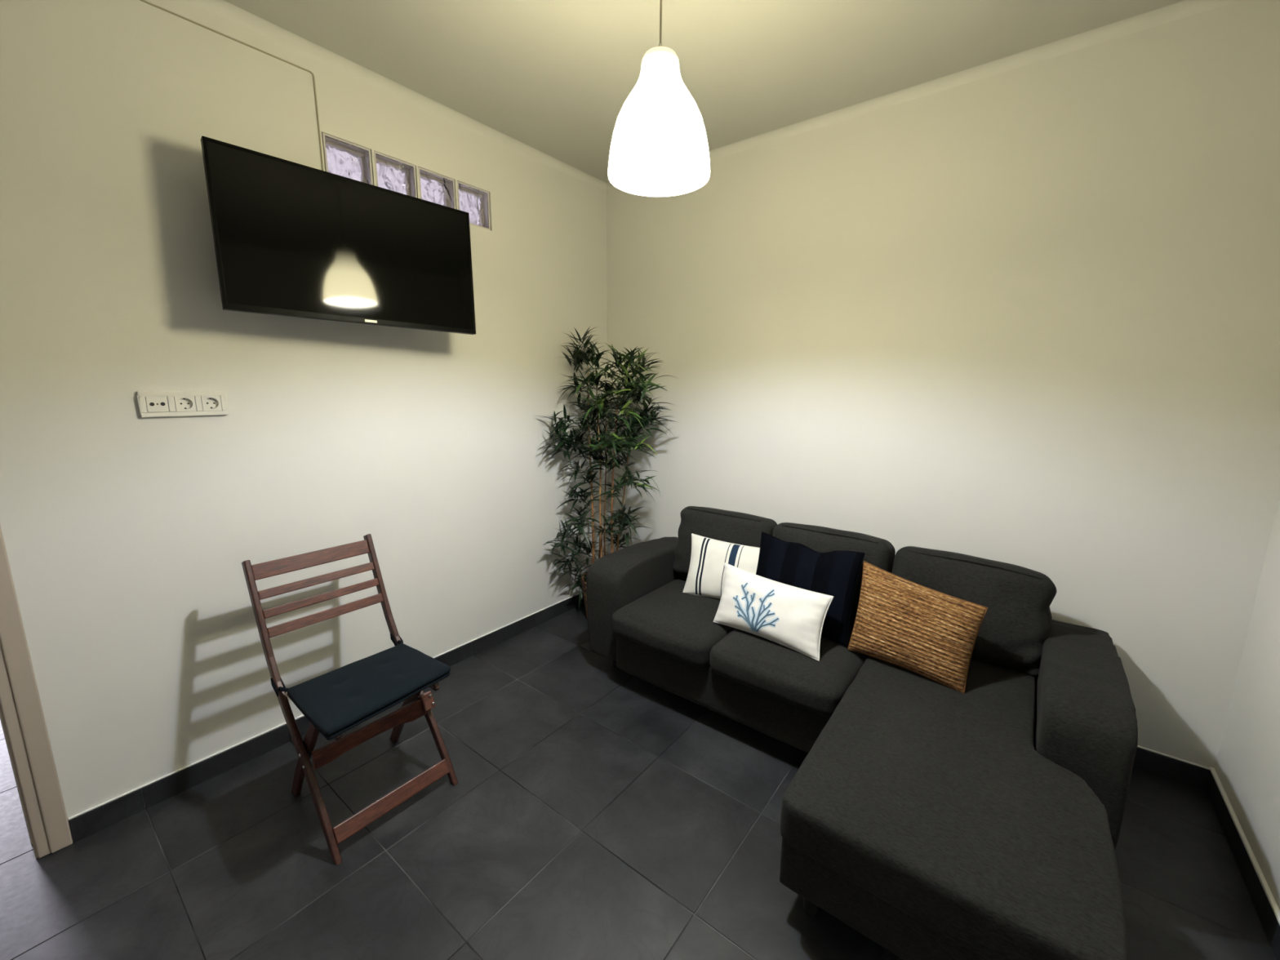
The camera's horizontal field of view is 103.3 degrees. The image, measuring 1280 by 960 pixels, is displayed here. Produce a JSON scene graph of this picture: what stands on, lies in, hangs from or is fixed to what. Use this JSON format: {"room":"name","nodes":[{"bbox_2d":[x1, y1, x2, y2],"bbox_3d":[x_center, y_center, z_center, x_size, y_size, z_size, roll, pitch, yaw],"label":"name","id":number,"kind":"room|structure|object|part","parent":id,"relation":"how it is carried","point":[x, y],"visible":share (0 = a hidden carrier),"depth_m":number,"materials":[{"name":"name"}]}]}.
{"room":"living room","nodes":[
{"label":"living room","id":0,"kind":"room"},
{"bbox_2d":[0,0,608,841],"bbox_3d":[-1.631,-0.235,1.841,0.120,2.775,4.665,8,13,37],"label":"wall","id":1,"kind":"structure","parent":0,"point":[127,535],"depth_m":1.85,"materials":[{"name":"paint"}]},
{"bbox_2d":[0,524,72,858],"bbox_3d":[-2.234,0.223,1.138,0.146,2.120,1.005,8,13,37],"label":"door frame","id":2,"kind":"structure","parent":1,"relation":"in","point":[22,718],"depth_m":1.57,"materials":[{"name":"beige paint"}]},
{"bbox_2d":[136,391,228,417],"bbox_3d":[-1.594,-0.267,1.773,0.013,0.085,0.238,8,13,37],"label":"wall outlet","id":3,"kind":"object","parent":1,"relation":"attached to","point":[151,403],"visible":1,"depth_m":1.76,"materials":[{"name":"white plastic"}]},
{"bbox_2d":[173,395,196,411],"bbox_3d":[-1.593,-0.268,1.774,0.013,0.053,0.053,8,13,37],"label":"socket","id":4,"kind":"object","parent":3,"relation":"attached to","point":[181,403],"depth_m":1.78,"materials":[{"name":"white plastic"}]},
{"bbox_2d":[200,395,222,410],"bbox_3d":[-1.549,-0.278,1.830,0.013,0.053,0.053,8,13,37],"label":"socket","id":5,"kind":"object","parent":3,"relation":"attached to","point":[207,402],"depth_m":1.83,"materials":[{"name":"white plastic"}]},
{"bbox_2d":[139,0,324,170],"bbox_3d":[-2.052,-1.071,1.024,0.006,0.669,2.570,8,13,37],"label":"cable","id":6,"kind":"object","parent":1,"relation":"attached to","point":[144,1],"visible":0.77,"depth_m":1.84,"materials":[{"name":"beige plastic"}]},
{"bbox_2d":[68,592,584,842],"bbox_3d":[-1.059,0.973,2.715,0.010,0.091,2.679,8,13,37],"label":"baseboard","id":7,"kind":"structure","parent":1,"relation":"attached to","point":[90,821],"depth_m":1.98,"materials":[{"name":"black tile"}]},
{"bbox_2d":[185,0,607,191],"bbox_3d":[-1.558,-1.569,1.546,0.045,0.045,4.425,8,13,37],"label":"trim","id":8,"kind":"structure","parent":1,"relation":"attached to","point":[222,8],"depth_m":2.12,"materials":[{"name":"paint"}]},
{"bbox_2d":[321,132,490,231],"bbox_3d":[-1.066,-1.349,2.367,0.120,0.190,0.792,8,13,37],"label":"window","id":9,"kind":"structure","parent":1,"relation":"in","point":[342,157],"depth_m":2.27,"materials":[{"name":"glass"}]},
{"bbox_3d":[-1.209,-1.302,2.103,0.008,0.171,0.170,8,13,37],"label":"pane","id":10,"kind":"part","parent":9,"relation":"part of","materials":[{"name":"clear glass"}]},
{"bbox_3d":[-1.087,-1.330,2.257,0.008,0.171,0.170,8,13,37],"label":"pane","id":11,"kind":"part","parent":9,"relation":"part of","materials":[{"name":"clear glass"}]},
{"bbox_3d":[-0.965,-1.357,2.411,0.008,0.171,0.170,8,13,37],"label":"pane","id":12,"kind":"part","parent":9,"relation":"part of","materials":[{"name":"clear glass"}]},
{"bbox_3d":[-0.843,-1.385,2.566,0.008,0.171,0.170,8,13,37],"label":"pane","id":13,"kind":"part","parent":9,"relation":"part of","materials":[{"name":"clear glass"}]},
{"bbox_3d":[-1.190,-0.896,2.067,0.150,0.200,0.200,8,13,37],"label":"wall bracket","id":14,"kind":"object","parent":1,"relation":"attached to","visible":0},
{"bbox_2d":[200,135,475,334],"bbox_3d":[-1.091,-0.883,1.989,0.082,0.537,0.921,10,14,42],"label":"television","id":15,"kind":"object","parent":14,"relation":"attached to","point":[291,238],"visible":1,"depth_m":1.89,"materials":[{"name":"black plastic"}]},
{"bbox_2d":[0,603,1276,959],"bbox_3d":[-1.786,1.132,2.352,7.008,0.100,4.890,8,13,37],"label":"floor","id":16,"kind":"structure","parent":0,"point":[596,810],"depth_m":1.65,"materials":[{"name":"tile"}]},
{"bbox_2d":[241,533,457,865],"bbox_3d":[-1.057,0.722,1.867,0.582,0.891,0.441,8,13,37],"label":"folding chair","id":17,"kind":"object","parent":16,"relation":"on","point":[420,704],"visible":0.78,"depth_m":1.83,"materials":[{"name":"brown wood"}]},
{"bbox_3d":[-1.183,0.750,1.707,0.582,0.891,0.020,8,13,37],"label":"post","id":18,"kind":"part","parent":17,"relation":"part of","materials":[{"name":"brown wood"}]},
{"bbox_3d":[-1.167,0.968,1.763,0.341,0.443,0.020,8,13,37],"label":"leg","id":19,"kind":"part","parent":17,"relation":"part of","materials":[{"name":"brown wood"}]},
{"bbox_3d":[-1.076,0.782,1.683,0.363,0.044,0.017,8,13,37],"label":"seat rail","id":20,"kind":"part","parent":17,"relation":"part of","materials":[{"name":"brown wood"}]},
{"bbox_2d":[270,633,450,740],"bbox_3d":[-0.973,0.708,1.802,0.438,0.051,0.443,8,13,37],"label":"seat pad","id":21,"kind":"object","parent":17,"relation":"on","point":[336,701],"visible":1,"depth_m":1.72,"materials":[{"name":"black fabric"}]},
{"bbox_3d":[-0.940,0.917,2.050,0.341,0.443,0.020,8,13,37],"label":"leg","id":22,"kind":"part","parent":17,"relation":"part of","materials":[{"name":"brown wood"}]},
{"bbox_3d":[-0.928,0.693,2.031,0.582,0.891,0.020,8,13,37],"label":"post","id":23,"kind":"part","parent":17,"relation":"part of","materials":[{"name":"brown wood"}]},
{"bbox_3d":[-0.873,0.736,1.941,0.363,0.044,0.017,8,13,37],"label":"seat rail","id":24,"kind":"part","parent":17,"relation":"part of","materials":[{"name":"brown wood"}]},
{"bbox_2d":[580,573,587,619],"bbox_3d":[-0.234,0.768,3.326,0.306,0.280,0.306,8,13,37],"label":"basket","id":25,"kind":"object","parent":16,"relation":"on","point":[583,582],"visible":0.2,"depth_m":3.26,"materials":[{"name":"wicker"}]},
{"bbox_2d":[535,325,679,608],"bbox_3d":[-0.138,-0.021,3.073,0.832,1.815,0.688,7,12,30],"label":"bamboo plant","id":26,"kind":"object","parent":25,"relation":"in","point":[631,388],"visible":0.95,"depth_m":3.05,"materials":[{"name":"green plant"}]},
{"bbox_3d":[-0.315,-0.009,3.222,0.022,1.390,0.055,-9,14,-41],"label":"stem","id":27,"kind":"part","parent":26,"relation":"part of","materials":[{"name":"brown plant"}]},
{"bbox_3d":[-0.259,0.045,3.206,0.027,1.290,0.079,0,10,-4],"label":"stem","id":28,"kind":"part","parent":26,"relation":"part of","materials":[{"name":"brown plant"}]},
{"bbox_3d":[-0.243,0.209,3.201,0.025,0.971,0.031,8,13,37],"label":"stem","id":29,"kind":"part","parent":26,"relation":"part of","materials":[{"name":"plant"}]},
{"bbox_3d":[-0.227,0.144,3.280,0.023,1.070,0.036,2,11,10],"label":"stem","id":30,"kind":"part","parent":26,"relation":"part of","materials":[{"name":"brown plant"}]},
{"bbox_3d":[-0.157,0.080,3.131,0.049,1.250,0.020,-1,10,-7],"label":"stem","id":31,"kind":"part","parent":26,"relation":"part of","materials":[{"name":"brown plant"}]},
{"bbox_3d":[-0.115,0.126,3.216,0.123,1.131,0.019,5,11,24],"label":"stem","id":32,"kind":"part","parent":26,"relation":"part of","materials":[{"name":"brown plant"}]},
{"bbox_2d":[586,506,1137,959],"bbox_3d":[0.594,0.710,2.100,2.084,0.853,1.481,8,13,37],"label":"sofa","id":33,"kind":"object","parent":16,"relation":"on","point":[932,820],"visible":0.76,"depth_m":1.49,"materials":[{"name":"grey fabric"}]},
{"bbox_3d":[0.056,0.626,2.915,0.228,0.511,0.835,8,13,37],"label":"arm","id":34,"kind":"part","parent":33,"relation":"part of","materials":[{"name":"grey fabric"}]},
{"bbox_2d":[612,579,734,666],"bbox_3d":[0.237,0.686,2.522,0.546,0.169,0.606,8,13,37],"label":"seat cushion","id":35,"kind":"object","parent":33,"relation":"on","point":[655,617],"depth_m":2.36,"materials":[{"name":"grey fabric"}]},
{"bbox_2d":[682,533,759,599],"bbox_3d":[0.467,0.462,2.539,0.534,0.290,0.153,7,12,31],"label":"striped pillow","id":36,"kind":"object","parent":33,"relation":"on","point":[705,576],"visible":0.53,"depth_m":2.55,"materials":[{"name":"fabric"}]},
{"bbox_2d":[672,506,777,576],"bbox_3d":[0.458,0.368,2.749,0.543,0.416,0.265,8,13,37],"label":"cushion","id":37,"kind":"object","parent":33,"relation":"on","point":[726,526],"depth_m":2.69,"materials":[{"name":"grey fabric"}]},
{"bbox_2d":[713,562,833,661],"bbox_3d":[0.549,0.548,2.178,0.529,0.243,0.174,10,14,42],"label":"pillow","id":38,"kind":"object","parent":33,"relation":"on","point":[792,617],"visible":1,"depth_m":2.11,"materials":[{"name":"white fabric"}]},
{"bbox_2d":[710,627,868,717],"bbox_3d":[0.670,0.749,2.194,0.550,0.169,0.603,8,13,37],"label":"seat cushion","id":39,"kind":"object","parent":33,"relation":"on","point":[772,671],"depth_m":1.99,"materials":[{"name":"grey fabric"}]},
{"bbox_2d":[755,531,865,646],"bbox_3d":[0.726,0.471,2.284,0.492,0.358,0.209,8,13,37],"label":"pillow","id":40,"kind":"object","parent":33,"relation":"on","point":[835,574],"visible":0.59,"depth_m":2.21,"materials":[{"name":"fabric"}]},
{"bbox_2d":[772,522,895,622],"bbox_3d":[0.892,0.431,2.416,0.548,0.411,0.267,8,13,37],"label":"cushion","id":41,"kind":"object","parent":33,"relation":"on","point":[880,553],"depth_m":2.30,"materials":[{"name":"grey fabric"}]},
{"bbox_3d":[1.012,0.711,2.631,1.651,0.468,0.138,8,13,37],"label":"frame","id":42,"kind":"part","parent":33,"relation":"part of","materials":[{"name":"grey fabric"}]},
{"bbox_2d":[847,560,987,693],"bbox_3d":[1.037,0.545,1.945,0.215,0.340,0.451,-9,14,-42],"label":"pillow","id":43,"kind":"object","parent":33,"relation":"on","point":[930,633],"visible":1,"depth_m":1.87,"materials":[{"name":"brown wicker"}]},
{"bbox_2d":[780,655,1128,959],"bbox_3d":[0.999,0.862,1.603,0.709,0.176,1.163,8,13,37],"label":"cushion","id":44,"kind":"object","parent":33,"relation":"on","point":[950,807],"depth_m":1.31,"materials":[{"name":"grey fabric"}]},
{"bbox_2d":[892,546,1057,675],"bbox_3d":[1.334,0.511,2.078,0.558,0.410,0.269,8,13,37],"label":"cushion","id":45,"kind":"object","parent":33,"relation":"on","point":[1016,626],"depth_m":1.93,"materials":[{"name":"grey fabric"}]},
{"bbox_3d":[1.526,0.841,1.793,0.211,0.511,0.837,8,13,37],"label":"arm","id":46,"kind":"part","parent":33,"relation":"part of","materials":[{"name":"grey fabric"}]},
{"bbox_2d":[223,0,1185,182],"bbox_3d":[-0.369,-1.465,0.626,3.293,0.100,4.665,8,13,37],"label":"ceiling","id":47,"kind":"structure","parent":0,"point":[555,77],"depth_m":1.93,"materials":[{"name":"paint"}]},
{"bbox_2d":[608,0,710,196],"bbox_3d":[0.055,-1.188,1.353,0.284,0.700,0.284,8,13,37],"label":"pendant lamp","id":48,"kind":"object","parent":47,"relation":"hanging from","point":[660,148],"visible":1,"depth_m":1.32,"materials":[{"name":"white"}]},
{"bbox_3d":[0.053,-0.897,1.407,0.060,0.028,0.060,8,13,37],"label":"bulb","id":49,"kind":"part","parent":48,"relation":"part of","materials":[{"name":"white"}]},
{"bbox_3d":[0.058,-1.279,1.336,0.010,0.485,0.006,2,11,11],"label":"cord","id":50,"kind":"part","parent":48,"relation":"part of","materials":[{"name":"beige plastic"}]},
{"bbox_2d":[606,0,1279,768],"bbox_3d":[1.063,-0.358,2.615,3.173,2.775,0.120,8,13,37],"label":"wall","id":51,"kind":"structure","parent":0,"point":[1028,316],"depth_m":2.09,"materials":[{"name":"paint"}]},
{"bbox_2d":[606,0,1242,191],"bbox_3d":[0.975,-1.697,2.341,3.053,0.045,0.045,8,13,37],"label":"trim","id":52,"kind":"structure","parent":51,"relation":"attached to","point":[1186,8],"depth_m":2.02,"materials":[{"name":"paint"}]},
{"bbox_2d":[1133,745,1210,790],"bbox_3d":[0.963,0.963,2.846,3.043,0.091,0.010,8,13,37],"label":"baseboard","id":53,"kind":"structure","parent":51,"relation":"attached to","point":[1175,768],"depth_m":1.98,"materials":[{"name":"black tile"}]},
{"bbox_2d":[1214,497,1279,909],"bbox_3d":[0.837,0.142,-0.118,0.120,2.775,4.545,8,13,37],"label":"wall","id":54,"kind":"structure","parent":0,"point":[1247,766],"depth_m":1.66,"materials":[{"name":"paint"}]},
{"bbox_2d":[1205,767,1279,959],"bbox_3d":[0.816,1.442,0.214,0.012,0.097,4.415,8,13,37],"label":"baseboard","id":55,"kind":"structure","parent":54,"relation":"attached to","point":[1266,907],"depth_m":1.57,"materials":[{"name":"black tile"}]}
]}

